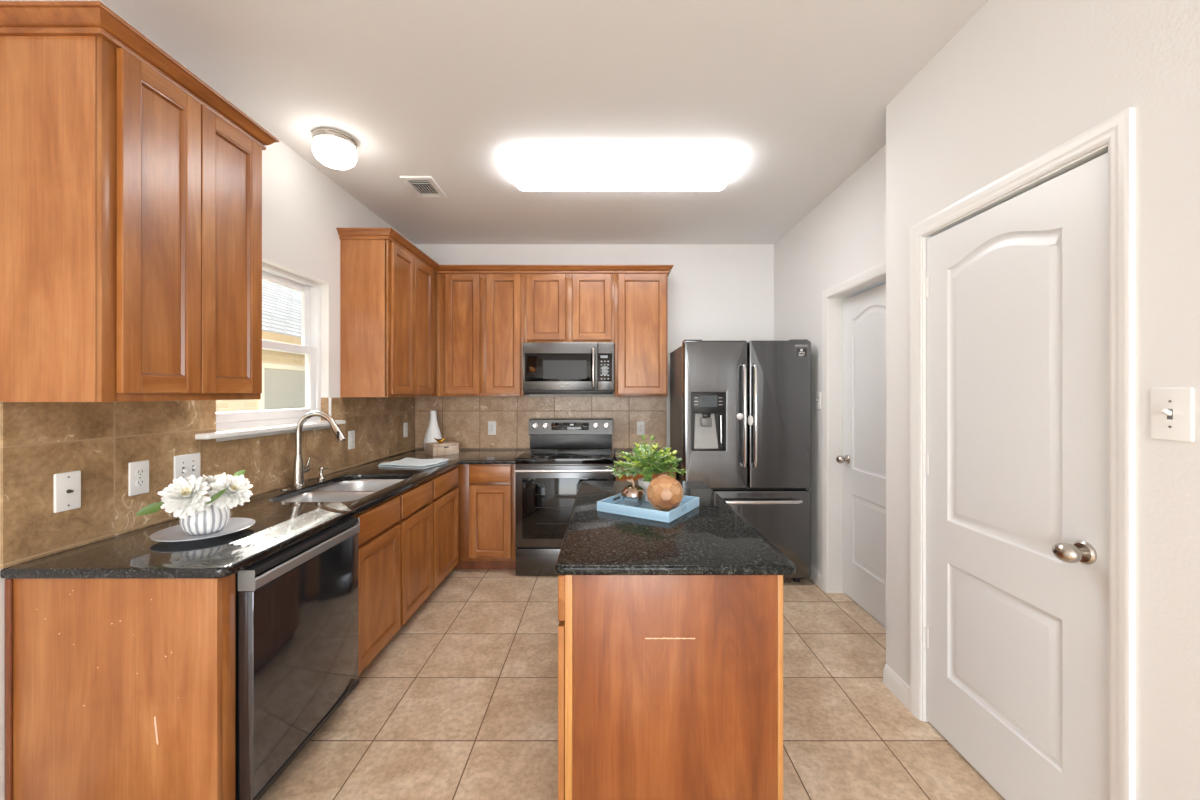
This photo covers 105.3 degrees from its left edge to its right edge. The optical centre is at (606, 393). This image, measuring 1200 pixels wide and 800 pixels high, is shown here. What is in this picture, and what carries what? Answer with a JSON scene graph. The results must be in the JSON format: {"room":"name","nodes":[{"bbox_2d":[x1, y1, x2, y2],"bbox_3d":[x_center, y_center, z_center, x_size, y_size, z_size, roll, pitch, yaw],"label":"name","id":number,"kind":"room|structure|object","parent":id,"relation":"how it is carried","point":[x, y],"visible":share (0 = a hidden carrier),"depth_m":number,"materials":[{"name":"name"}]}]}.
{"room":"kitchen","nodes":[
{"label":"kitchen","id":0,"kind":"room"},
{"bbox_2d":[0,0,414,799],"bbox_3d":[-1.836,0.005,0.398,0.148,2.743,7.595,0,0,0],"label":"wall","id":1,"kind":"structure","parent":0,"point":[303,209],"depth_m":2.63,"materials":[{"name":"paint"}]},
{"bbox_2d":[0,1,278,401],"bbox_3d":[-1.578,-0.527,1.605,0.366,1.103,0.690,0,0,0],"label":"upper cabinet","id":2,"kind":"object","parent":1,"relation":"attached to","point":[131,187],"visible":1,"depth_m":1.34,"materials":[{"name":"brown wood"}]},
{"bbox_2d":[0,397,414,568],"bbox_3d":[-1.757,0.267,2.762,0.008,0.482,2.864,0,0,0],"label":"tile backsplash","id":3,"kind":"structure","parent":1,"relation":"attached to","point":[39,441],"depth_m":1.66,"materials":[{"name":"brown tile"}]},
{"bbox_2d":[54,471,80,512],"bbox_3d":[-1.744,0.317,1.487,0.017,0.124,0.072,0,0,0],"label":"cable plate","id":4,"kind":"object","parent":3,"relation":"attached to","point":[67,485],"visible":1,"depth_m":1.48,"materials":[{"name":"white plastic"}]},
{"bbox_2d":[128,460,148,495],"bbox_3d":[-1.749,0.315,1.714,0.008,0.124,0.072,0,0,0],"label":"outlet","id":5,"kind":"object","parent":3,"relation":"attached to","point":[138,472],"visible":1,"depth_m":1.71,"materials":[{"name":"white plastic"}]},
{"bbox_2d":[135,469,144,476],"bbox_3d":[-1.746,0.295,1.714,0.002,0.028,0.033,0,0,0],"label":"socket","id":6,"kind":"object","parent":5,"relation":"attached to","point":[138,472],"depth_m":1.71,"materials":[{"name":"white plastic"}]},
{"bbox_2d":[135,479,144,486],"bbox_3d":[-1.746,0.335,1.714,0.002,0.028,0.033,0,0,0],"label":"socket","id":7,"kind":"object","parent":5,"relation":"attached to","point":[138,482],"depth_m":1.71,"materials":[{"name":"white plastic"}]},
{"bbox_2d":[174,453,199,478],"bbox_3d":[-1.742,0.315,1.912,0.022,0.124,0.118,0,0,0],"label":"light switch","id":8,"kind":"object","parent":3,"relation":"attached to","point":[186,465],"visible":0.88,"depth_m":1.91,"materials":[{"name":"white plastic"}]},
{"bbox_2d":[348,430,354,448],"bbox_3d":[-1.749,0.317,3.140,0.008,0.124,0.072,0,0,0],"label":"outlet","id":9,"kind":"object","parent":3,"relation":"attached to","point":[351,434],"visible":1,"depth_m":3.13,"materials":[{"name":"white plastic"}]},
{"bbox_2d":[404,422,407,436],"bbox_3d":[-1.749,0.315,3.985,0.008,0.124,0.072,0,0,0],"label":"outlet","id":10,"kind":"object","parent":3,"relation":"attached to","point":[405,424],"visible":1,"depth_m":3.99,"materials":[{"name":"white plastic"}]},
{"bbox_2d":[195,257,345,439],"bbox_3d":[-1.796,-0.252,2.467,0.197,0.896,1.035,0,0,0],"label":"window","id":11,"kind":"structure","parent":1,"relation":"in","point":[314,345],"depth_m":2.79,"materials":[{"name":"white plastic"}]},
{"bbox_2d":[340,239,435,396],"bbox_3d":[-1.593,-0.514,3.609,0.335,1.077,1.168,0,0,0],"label":"upper cabinet","id":12,"kind":"object","parent":1,"relation":"attached to","point":[388,296],"visible":1,"depth_m":3.03,"materials":[{"name":"brown wood"}]},
{"bbox_2d":[100,0,988,243],"bbox_3d":[-0.125,-1.416,0.398,3.570,0.100,7.835,0,0,0],"label":"ceiling","id":13,"kind":"structure","parent":0,"point":[442,90],"depth_m":2.06,"materials":[{"name":"paint"}]},
{"bbox_2d":[312,128,357,169],"bbox_3d":[-1.453,-1.290,2.449,0.210,0.150,0.210,0,0,0],"label":"ceiling light","id":14,"kind":"object","parent":13,"relation":"attached to","point":[334,148],"visible":1,"depth_m":2.38,"materials":[{"name":"white glass"}]},
{"bbox_2d":[400,176,446,197],"bbox_3d":[-1.204,-1.358,3.027,0.198,0.016,0.302,0,0,0],"label":"ceiling vent","id":15,"kind":"object","parent":13,"relation":"in","point":[422,186],"visible":1,"depth_m":3.01,"materials":[{"name":"white metal"}]},
{"bbox_2d":[505,151,740,190],"bbox_3d":[0.090,-1.336,2.768,1.340,0.060,0.416,0,0,0],"label":"ceiling light","id":16,"kind":"object","parent":13,"relation":"attached to","point":[530,170],"visible":1,"depth_m":2.67,"materials":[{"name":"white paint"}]},
{"bbox_2d":[415,244,773,480],"bbox_3d":[-0.125,0.005,4.255,3.570,2.743,0.120,0,0,0],"label":"wall","id":17,"kind":"structure","parent":0,"point":[716,292],"depth_m":4.20,"materials":[{"name":"paint"}]},
{"bbox_2d":[436,273,529,395],"bbox_3d":[-1.078,-0.514,4.026,0.738,1.077,0.334,0,0,0],"label":"upper cabinet","id":18,"kind":"object","parent":17,"relation":"attached to","point":[479,316],"visible":1,"depth_m":3.87,"materials":[{"name":"brown wood"}]},
{"bbox_2d":[415,397,665,448],"bbox_3d":[-0.605,0.268,4.190,2.295,0.480,0.008,0,0,0],"label":"tile backsplash","id":19,"kind":"structure","parent":17,"relation":"attached to","point":[463,421],"depth_m":4.19,"materials":[{"name":"beige tile"}]},
{"bbox_2d":[488,421,495,434],"bbox_3d":[-1.050,0.315,4.182,0.072,0.124,0.008,0,0,0],"label":"outlet","id":20,"kind":"object","parent":19,"relation":"attached to","point":[491,424],"visible":1,"depth_m":4.18,"materials":[{"name":"white plastic"}]},
{"bbox_2d":[637,421,644,434],"bbox_3d":[0.309,0.315,4.182,0.072,0.124,0.008,0,0,0],"label":"outlet","id":21,"kind":"object","parent":19,"relation":"attached to","point":[640,424],"visible":1,"depth_m":4.18,"materials":[{"name":"white plastic"}]},
{"bbox_2d":[523,273,614,343],"bbox_3d":[-0.321,-0.740,4.026,0.773,0.627,0.334,0,0,0],"label":"upper cabinet","id":22,"kind":"object","parent":17,"relation":"attached to","point":[557,307],"visible":0.89,"depth_m":3.87,"materials":[{"name":"brown wood"}]},
{"bbox_2d":[336,228,673,276],"bbox_3d":[-0.676,-1.048,3.758,2.610,0.061,0.843,0,0,-24],"label":"crown molding","id":23,"kind":"structure","parent":22,"relation":"attached to","point":[390,234],"depth_m":3.84,"materials":[{"name":"brown wood"}]},
{"bbox_2d":[523,343,613,393],"bbox_3d":[-0.320,-0.209,3.962,0.759,0.428,0.441,0,0,0],"label":"microwave","id":24,"kind":"object","parent":22,"relation":"attached to","point":[548,368],"visible":1,"depth_m":3.79,"materials":[{"name":"silver metal"}]},
{"bbox_2d":[614,273,666,395],"bbox_3d":[0.289,-0.514,4.026,0.446,1.077,0.334,0,0,0],"label":"upper cabinet","id":25,"kind":"object","parent":17,"relation":"attached to","point":[640,346],"visible":0.99,"depth_m":3.87,"materials":[{"name":"brown wood"}]},
{"bbox_2d":[260,569,1004,799],"bbox_3d":[-0.125,1.427,0.398,3.570,0.100,7.835,0,0,0],"label":"floor","id":26,"kind":"structure","parent":0,"point":[461,702],"depth_m":1.94,"materials":[{"name":"tile"}]},
{"bbox_2d":[5,573,234,799],"bbox_3d":[-1.452,0.958,1.375,0.616,0.836,0.068,0,0,-1],"label":"cabinet end panel","id":27,"kind":"object","parent":26,"relation":"on","point":[116,689],"visible":0.88,"depth_m":1.34,"materials":[{"name":"brown wood"}]},
{"bbox_2d":[235,517,359,799],"bbox_3d":[-1.394,0.958,1.717,0.612,0.830,0.602,0,0,0],"label":"dishwasher","id":28,"kind":"object","parent":26,"relation":"on","point":[296,607],"visible":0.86,"depth_m":1.58,"materials":[{"name":"black metal"}]},
{"bbox_2d":[352,479,432,675],"bbox_3d":[-1.442,0.958,2.497,0.637,0.836,0.950,0,0,0],"label":"base cabinet","id":29,"kind":"object","parent":26,"relation":"on","point":[395,536],"visible":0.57,"depth_m":2.41,"materials":[{"name":"brown wood"}]},
{"bbox_2d":[0,449,527,578],"bbox_3d":[-1.229,0.524,2.762,1.063,0.030,2.864,0,0,0],"label":"countertop","id":30,"kind":"structure","parent":29,"relation":"on","point":[278,526],"depth_m":1.60,"materials":[{"name":"black stone"}]},
{"bbox_2d":[150,518,254,541],"bbox_3d":[-1.450,0.497,1.655,0.286,0.022,0.286,0,0,0],"label":"plate","id":31,"kind":"object","parent":30,"relation":"on","point":[174,533],"visible":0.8,"depth_m":1.63,"materials":[{"name":"grey ceramic"}]},
{"bbox_2d":[179,504,229,534],"bbox_3d":[-1.450,0.446,1.655,0.139,0.104,0.137,0,0,0],"label":"flower vase","id":32,"kind":"object","parent":31,"relation":"on","point":[212,520],"visible":0.57,"depth_m":1.61,"materials":[{"name":"ceramic"}]},
{"bbox_2d":[135,475,213,518],"bbox_3d":[-1.463,0.359,1.562,0.134,0.151,0.183,0,0,29],"label":"flower","id":33,"kind":"object","parent":32,"relation":"in","point":[184,497],"visible":0.99,"depth_m":1.56,"materials":[{"name":"white plant"}]},
{"bbox_2d":[198,470,245,491],"bbox_3d":[-1.449,0.361,1.699,0.118,0.145,0.137,0,0,27],"label":"flower","id":34,"kind":"object","parent":32,"relation":"in","point":[210,479],"visible":0.23,"depth_m":1.69,"materials":[{"name":"white plant"}]},
{"bbox_2d":[206,474,252,508],"bbox_3d":[-1.370,0.362,1.656,0.146,0.144,0.100,0,0,-40],"label":"flower","id":35,"kind":"object","parent":32,"relation":"in","point":[232,491],"visible":0.98,"depth_m":1.65,"materials":[{"name":"white plant"}]},
{"bbox_2d":[292,411,345,486],"bbox_3d":[-1.583,0.302,2.546,0.288,0.413,0.112,0,0,0],"label":"faucet","id":36,"kind":"object","parent":30,"relation":"on","point":[299,469],"visible":1,"depth_m":2.51,"materials":[{"name":"silver metal"}]},
{"bbox_2d":[317,467,330,479],"bbox_3d":[-1.673,0.472,2.710,0.075,0.072,0.040,0,0,0],"label":"soap dispenser","id":37,"kind":"object","parent":30,"relation":"on","point":[321,475],"visible":1,"depth_m":2.70,"materials":[{"name":"silver metal"}]},
{"bbox_2d":[279,479,404,501],"bbox_3d":[-1.420,0.633,2.525,0.496,0.186,0.800,0,0,0],"label":"sink","id":38,"kind":"object","parent":30,"relation":"in","point":[349,490],"visible":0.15,"depth_m":2.53,"materials":[{"name":"metal"}]},
{"bbox_2d":[378,457,448,468],"bbox_3d":[-1.371,0.494,3.277,0.373,0.028,0.301,0,0,11],"label":"kitchen towel","id":39,"kind":"object","parent":30,"relation":"on","point":[407,462],"visible":1,"depth_m":3.20,"materials":[{"name":"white fabric"}]},
{"bbox_2d":[423,411,441,448],"bbox_3d":[-1.516,0.329,4.000,0.162,0.360,0.161,0,0,0],"label":"bottle vase","id":40,"kind":"object","parent":30,"relation":"on","point":[433,431],"visible":0.69,"depth_m":3.96,"materials":[{"name":"white ceramic"}]},
{"bbox_2d":[425,441,458,455],"bbox_3d":[-1.387,0.462,3.854,0.217,0.094,0.190,0,0,-42],"label":"box","id":41,"kind":"object","parent":30,"relation":"on","point":[447,447],"visible":1,"depth_m":3.79,"materials":[{"name":"brown wood"}]},
{"bbox_2d":[434,437,444,442],"bbox_3d":[-1.398,0.390,3.837,0.100,0.048,0.034,0,0,0],"label":"bird figurine","id":42,"kind":"object","parent":41,"relation":"on","point":[443,439],"visible":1,"depth_m":3.83,"materials":[{"name":"gold metal"}]},
{"bbox_2d":[431,466,458,588],"bbox_3d":[-1.442,0.958,3.246,0.637,0.836,0.546,0,0,0],"label":"base cabinet","id":43,"kind":"object","parent":26,"relation":"on","point":[445,501],"visible":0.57,"depth_m":3.21,"materials":[{"name":"brown wood"}]},
{"bbox_2d":[453,464,515,568],"bbox_3d":[-0.968,0.958,3.845,0.535,0.836,0.694,0,0,0],"label":"base cabinet","id":44,"kind":"object","parent":26,"relation":"on","point":[486,491],"visible":0.8,"depth_m":3.51,"materials":[{"name":"brown wood"}]},
{"bbox_2d":[514,419,613,574],"bbox_3d":[-0.320,0.801,3.753,0.740,1.152,0.734,0,0,0],"label":"range","id":45,"kind":"object","parent":26,"relation":"on","point":[562,454],"visible":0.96,"depth_m":3.44,"materials":[{"name":"black metal"}]},
{"bbox_2d":[515,448,613,463],"bbox_3d":[-0.320,0.506,3.745,0.740,0.046,0.630,0,0,0],"label":"cooktop","id":46,"kind":"object","parent":45,"relation":"in","point":[532,455],"depth_m":3.53,"materials":[{"name":"black glass"}]},
{"bbox_2d":[614,457,675,480],"bbox_3d":[0.298,0.958,3.845,0.464,0.836,0.694,0,0,0],"label":"base cabinet","id":47,"kind":"object","parent":26,"relation":"on","point":[638,476],"visible":0.02,"depth_m":3.50,"materials":[{"name":"brown wood"}]},
{"bbox_2d":[614,449,677,463],"bbox_3d":[0.302,0.524,3.846,0.478,0.030,0.696,0,0,0],"label":"countertop","id":48,"kind":"structure","parent":47,"relation":"on","point":[616,451],"depth_m":3.89,"materials":[{"name":"black stone"}]},
{"bbox_2d":[558,575,782,799],"bbox_3d":[0.192,0.958,2.018,0.682,0.836,1.274,0,0,0],"label":"kitchen island","id":49,"kind":"object","parent":26,"relation":"on","point":[670,687],"visible":0.68,"depth_m":1.38,"materials":[{"name":"brown wood"}]},
{"bbox_2d":[556,481,794,574],"bbox_3d":[0.205,0.524,2.018,0.721,0.030,1.331,0,0,0],"label":"island countertop","id":50,"kind":"structure","parent":49,"relation":"on","point":[712,538],"depth_m":1.58,"materials":[{"name":"stone"}]},
{"bbox_2d":[597,493,698,522],"bbox_3d":[0.187,0.488,2.030,0.343,0.040,0.322,0,0,33],"label":"serving tray","id":51,"kind":"object","parent":50,"relation":"on","point":[646,510],"visible":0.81,"depth_m":1.93,"materials":[{"name":"blue paint"}]},
{"bbox_2d":[622,478,645,506],"bbox_3d":[0.118,0.439,2.045,0.107,0.124,0.107,0,0,0],"label":"apple","id":52,"kind":"object","parent":51,"relation":"on","point":[633,495],"visible":0.97,"depth_m":2.01,"materials":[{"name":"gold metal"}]},
{"bbox_2d":[605,434,686,501],"bbox_3d":[0.183,0.343,2.149,0.370,0.315,0.327,0,0,18],"label":"potted plant","id":53,"kind":"object","parent":51,"relation":"on","point":[648,464],"visible":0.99,"depth_m":2.12,"materials":[{"name":"green plant"}]},
{"bbox_2d":[647,475,682,510],"bbox_3d":[0.247,0.424,1.955,0.152,0.153,0.152,0,0,0],"label":"ball","id":54,"kind":"object","parent":51,"relation":"on","point":[664,492],"visible":0.98,"depth_m":1.90,"materials":[{"name":"brown wood"}]},
{"bbox_2d":[670,340,810,581],"bbox_3d":[1.007,0.493,3.618,0.916,1.768,0.824,0,0,0],"label":"refrigerator","id":55,"kind":"object","parent":26,"relation":"on","point":[740,411],"visible":0.86,"depth_m":3.28,"materials":[{"name":"metal"}]},
{"bbox_2d":[774,145,885,573],"bbox_3d":[1.594,0.005,3.187,0.132,2.743,2.016,0,0,0],"label":"wall","id":56,"kind":"structure","parent":0,"point":[843,237],"depth_m":3.28,"materials":[{"name":"paint"}]},
{"bbox_2d":[810,566,821,588],"bbox_3d":[1.521,1.331,3.709,0.014,0.092,0.967,0,0,0],"label":"baseboard","id":57,"kind":"structure","parent":56,"relation":"attached to","point":[816,576],"depth_m":3.31,"materials":[{"name":"white paint"}]},
{"bbox_2d":[816,392,820,409],"bbox_3d":[1.517,0.052,3.305,0.022,0.124,0.072,0,0,0],"label":"light switch","id":58,"kind":"object","parent":56,"relation":"attached to","point":[818,394],"visible":1,"depth_m":3.30,"materials":[{"name":"white plastic"}]},
{"bbox_2d":[822,261,885,592],"bbox_3d":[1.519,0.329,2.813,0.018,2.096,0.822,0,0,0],"label":"trim","id":59,"kind":"structure","parent":56,"relation":"attached to","point":[879,269],"depth_m":3.17,"materials":[{"name":"white paint"}]},
{"bbox_2d":[836,283,885,626],"bbox_3d":[1.607,0.360,2.812,0.113,2.010,0.695,0,0,0],"label":"door","id":60,"kind":"structure","parent":56,"relation":"in","point":[863,459],"depth_m":2.90,"materials":[{"name":"white paint"}]},
{"bbox_2d":[886,0,1199,799],"bbox_3d":[1.494,0.005,-0.611,0.333,2.743,5.579,0,0,0],"label":"wall","id":61,"kind":"structure","parent":0,"point":[1022,79],"depth_m":1.15,"materials":[{"name":"paint"}]},
{"bbox_2d":[883,664,909,710],"bbox_3d":[1.320,1.331,2.082,0.014,0.092,0.193,0,0,0],"label":"baseboard","id":62,"kind":"structure","parent":61,"relation":"attached to","point":[892,681],"depth_m":2.08,"materials":[{"name":"white paint"}]},
{"bbox_2d":[924,153,1107,799],"bbox_3d":[1.317,0.360,1.572,0.113,2.010,0.719,0,0,0],"label":"door","id":63,"kind":"structure","parent":61,"relation":"in","point":[1016,291],"depth_m":1.48,"materials":[{"name":"white paint"}]},
{"bbox_2d":[910,107,1134,799],"bbox_3d":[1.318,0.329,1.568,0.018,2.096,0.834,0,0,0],"label":"trim","id":64,"kind":"structure","parent":61,"relation":"attached to","point":[1118,130],"depth_m":1.19,"materials":[{"name":"white paint"}]},
{"bbox_2d":[1151,387,1193,441],"bbox_3d":[1.316,0.048,1.075,0.022,0.124,0.080,0,0,0],"label":"light switch","id":65,"kind":"object","parent":61,"relation":"attached to","point":[1172,409],"visible":1,"depth_m":1.07,"materials":[{"name":"white plastic"}]},
{"label":"outside","id":66,"kind":"structure","parent":0,"visible":0},
{"bbox_3d":[-7.965,1.727,5.000,12.070,0.100,22.000,0,0,0],"label":"ground","id":67,"kind":"structure","parent":66,"visible":0},
{"bbox_2d":[216,279,304,430],"bbox_3d":[-7.560,-0.773,6.000,6.880,4.900,14.800,0,0,0],"label":"house","id":68,"kind":"structure","parent":67,"relation":"on","point":[283,373],"depth_m":6.35,"materials":[{"name":"beige brick"}]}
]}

